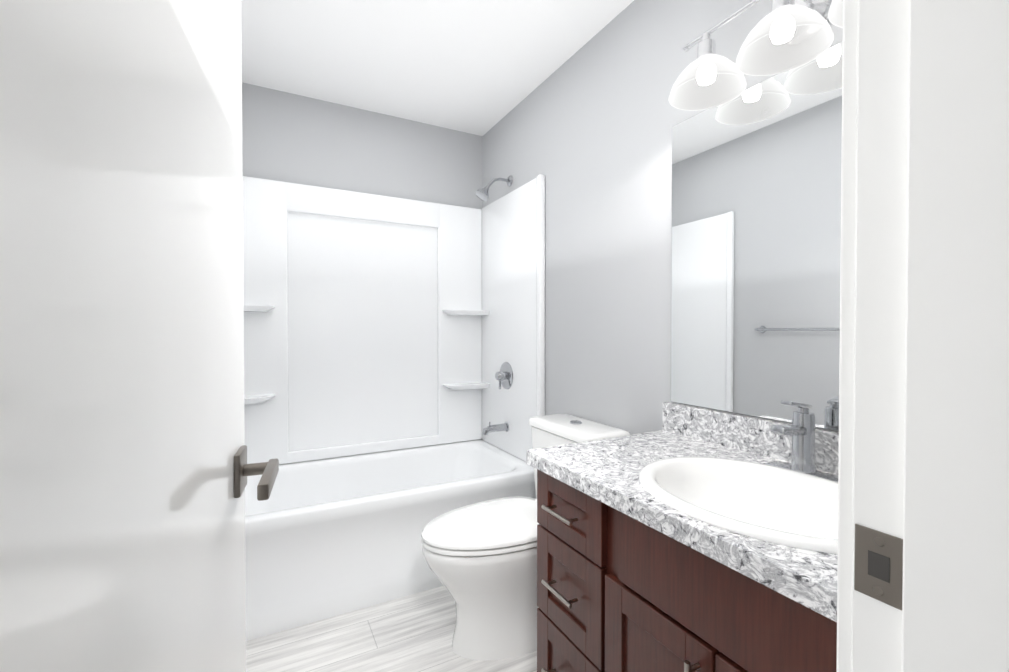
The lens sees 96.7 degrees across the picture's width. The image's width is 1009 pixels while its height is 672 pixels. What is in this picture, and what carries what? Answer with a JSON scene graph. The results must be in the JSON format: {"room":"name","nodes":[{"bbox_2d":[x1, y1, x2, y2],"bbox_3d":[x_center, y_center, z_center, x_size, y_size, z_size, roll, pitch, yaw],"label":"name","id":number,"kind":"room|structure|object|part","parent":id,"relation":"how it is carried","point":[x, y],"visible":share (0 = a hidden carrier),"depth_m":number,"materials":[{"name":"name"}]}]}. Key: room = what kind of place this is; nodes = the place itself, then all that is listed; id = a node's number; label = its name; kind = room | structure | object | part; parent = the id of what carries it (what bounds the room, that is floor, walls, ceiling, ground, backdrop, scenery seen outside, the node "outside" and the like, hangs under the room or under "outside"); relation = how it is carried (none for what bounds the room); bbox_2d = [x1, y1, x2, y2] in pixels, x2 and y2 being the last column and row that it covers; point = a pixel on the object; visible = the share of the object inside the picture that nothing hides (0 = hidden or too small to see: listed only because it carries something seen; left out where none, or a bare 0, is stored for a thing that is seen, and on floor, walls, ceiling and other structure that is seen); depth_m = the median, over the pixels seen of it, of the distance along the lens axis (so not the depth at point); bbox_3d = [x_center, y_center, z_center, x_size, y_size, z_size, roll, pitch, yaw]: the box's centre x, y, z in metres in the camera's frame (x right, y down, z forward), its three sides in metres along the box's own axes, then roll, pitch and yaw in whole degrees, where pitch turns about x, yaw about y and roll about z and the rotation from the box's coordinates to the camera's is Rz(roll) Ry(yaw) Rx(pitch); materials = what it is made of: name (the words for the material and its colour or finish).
{"room":"bathroom","nodes":[
{"label":"bathroom","id":0,"kind":"room"},
{"bbox_2d":[242,82,482,208],"bbox_3d":[-0.844,-0.089,2.659,1.520,2.440,0.120,0,1,-28],"label":"wall","id":1,"kind":"structure","parent":0,"point":[292,138],"depth_m":2.57,"materials":[{"name":"paint"}]},
{"bbox_2d":[246,586,536,671],"bbox_3d":[0.046,1.182,1.002,1.920,0.060,4.070,0,1,-28],"label":"floor","id":2,"kind":"structure","parent":0,"point":[412,633],"depth_m":1.66,"materials":[{"name":"grey wood"}]},
{"bbox_2d":[243,174,544,640],"bbox_3d":[-0.636,0.102,2.272,1.514,2.067,0.757,0,1,-28],"label":"bathtub","id":3,"kind":"object","parent":2,"relation":"on","point":[394,374],"visible":0.73,"depth_m":2.48,"materials":[{"name":"white plastic"}]},
{"bbox_2d":[244,305,489,403],"bbox_3d":[-0.769,0.088,2.521,1.472,0.490,0.115,0,1,-28],"label":"shelf","id":4,"kind":"object","parent":3,"relation":"attached to","point":[463,332],"depth_m":2.73,"materials":[{"name":"white plastic"}]},
{"bbox_2d":[421,414,629,660],"bbox_3d":[0.054,0.751,1.754,0.771,0.783,0.452,0,1,-28],"label":"toilet","id":5,"kind":"object","parent":2,"relation":"on","point":[480,558],"visible":0.6,"depth_m":1.60,"materials":[{"name":"white ceramic"}]},
{"bbox_3d":[-0.045,0.714,1.701,0.548,0.052,0.382,0,1,-28],"label":"seat","id":6,"kind":"part","parent":5,"relation":"part of","materials":[{"name":"white plastic"}]},
{"bbox_3d":[0.299,0.576,1.882,0.216,0.421,0.452,0,1,-28],"label":"tank","id":7,"kind":"part","parent":5,"relation":"part of","materials":[{"name":"white ceramic"}]},
{"bbox_2d":[526,400,838,671],"bbox_3d":[0.532,0.654,1.060,0.598,0.995,0.923,0,1,-28],"label":"bathroom vanity","id":8,"kind":"object","parent":2,"relation":"on","point":[686,538],"visible":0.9,"depth_m":1.03,"materials":[{"name":"brown wood"}]},
{"bbox_3d":[0.246,0.699,1.002,0.036,0.464,0.547,0,1,-28],"label":"handle","id":9,"kind":"part","parent":8,"relation":"part of","materials":[{"name":"grey metal"}]},
{"bbox_2d":[639,457,837,553],"bbox_3d":[0.543,0.398,0.962,0.436,0.139,0.540,0,1,-28],"label":"basin","id":10,"kind":"object","parent":8,"relation":"in","point":[768,508],"depth_m":1.05,"materials":[{"name":"white ceramic"}]},
{"bbox_2d":[766,400,837,481],"bbox_3d":[0.637,0.312,1.062,0.303,0.310,0.160,0,1,-28],"label":"faucet","id":11,"kind":"object","parent":8,"relation":"on","point":[802,467],"depth_m":1.10,"materials":[{"name":"silver metal"}]},
{"bbox_2d":[241,0,633,135],"bbox_3d":[-0.256,-1.325,1.537,1.920,0.060,2.785,0,1,-28],"label":"ceiling","id":12,"kind":"structure","parent":0,"point":[479,67],"depth_m":2.04,"materials":[{"name":"paint"}]},
{"bbox_2d":[482,0,842,434],"bbox_3d":[0.487,-0.079,1.903,0.120,2.440,2.705,0,1,-28],"label":"wall","id":13,"kind":"structure","parent":0,"point":[586,129],"depth_m":1.85,"materials":[{"name":"paint"}]},
{"bbox_2d":[668,0,842,110],"bbox_3d":[0.701,-0.853,1.126,0.218,0.282,0.650,0,1,-28],"label":"sconce","id":14,"kind":"object","parent":13,"relation":"attached to","point":[785,36],"visible":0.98,"depth_m":1.20,"materials":[{"name":"white glass"}]},
{"bbox_2d":[671,42,842,430],"bbox_3d":[0.797,-0.245,1.181,0.006,0.960,0.888,0,1,-28],"label":"mirror","id":15,"kind":"object","parent":13,"relation":"attached to","point":[756,243],"visible":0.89,"depth_m":1.28,"materials":[{"name":"clear glass"}]},
{"bbox_3d":[0.074,-1.087,0.203,0.670,0.380,0.115,0,1,-28],"label":"wall","id":16,"kind":"structure","parent":0,"visible":0},
{"bbox_2d":[0,0,278,671],"bbox_3d":[-0.324,0.140,0.432,0.143,2.020,0.628,0,1,-22],"label":"door","id":17,"kind":"structure","parent":16,"relation":"in","point":[126,469],"depth_m":0.30,"materials":[{"name":"white paint"}]},
{"bbox_3d":[-0.406,0.202,0.641,0.143,0.062,0.181,0,1,-22],"label":"handle","id":18,"kind":"part","parent":17,"relation":"part of","materials":[{"name":"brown metal"}]},
{"bbox_2d":[836,0,1008,671],"bbox_3d":[0.074,0.107,0.219,0.770,2.110,0.147,0,1,-28],"label":"door frame","id":19,"kind":"structure","parent":16,"relation":"attached to","point":[923,467],"depth_m":0.36,"materials":[{"name":"white paint"}]},
{"bbox_2d":[854,524,902,610],"bbox_3d":[0.334,0.205,0.400,0.003,0.062,0.038,0,1,-28],"label":"strike plate","id":20,"kind":"object","parent":19,"relation":"attached to","point":[880,543],"visible":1,"depth_m":0.40,"materials":[{"name":"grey metal"}]},
{"bbox_3d":[0.333,0.205,0.399,0.001,0.022,0.016,0,1,-28],"label":"door jamb strike hole","id":21,"kind":"part","parent":19,"relation":"part of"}
]}

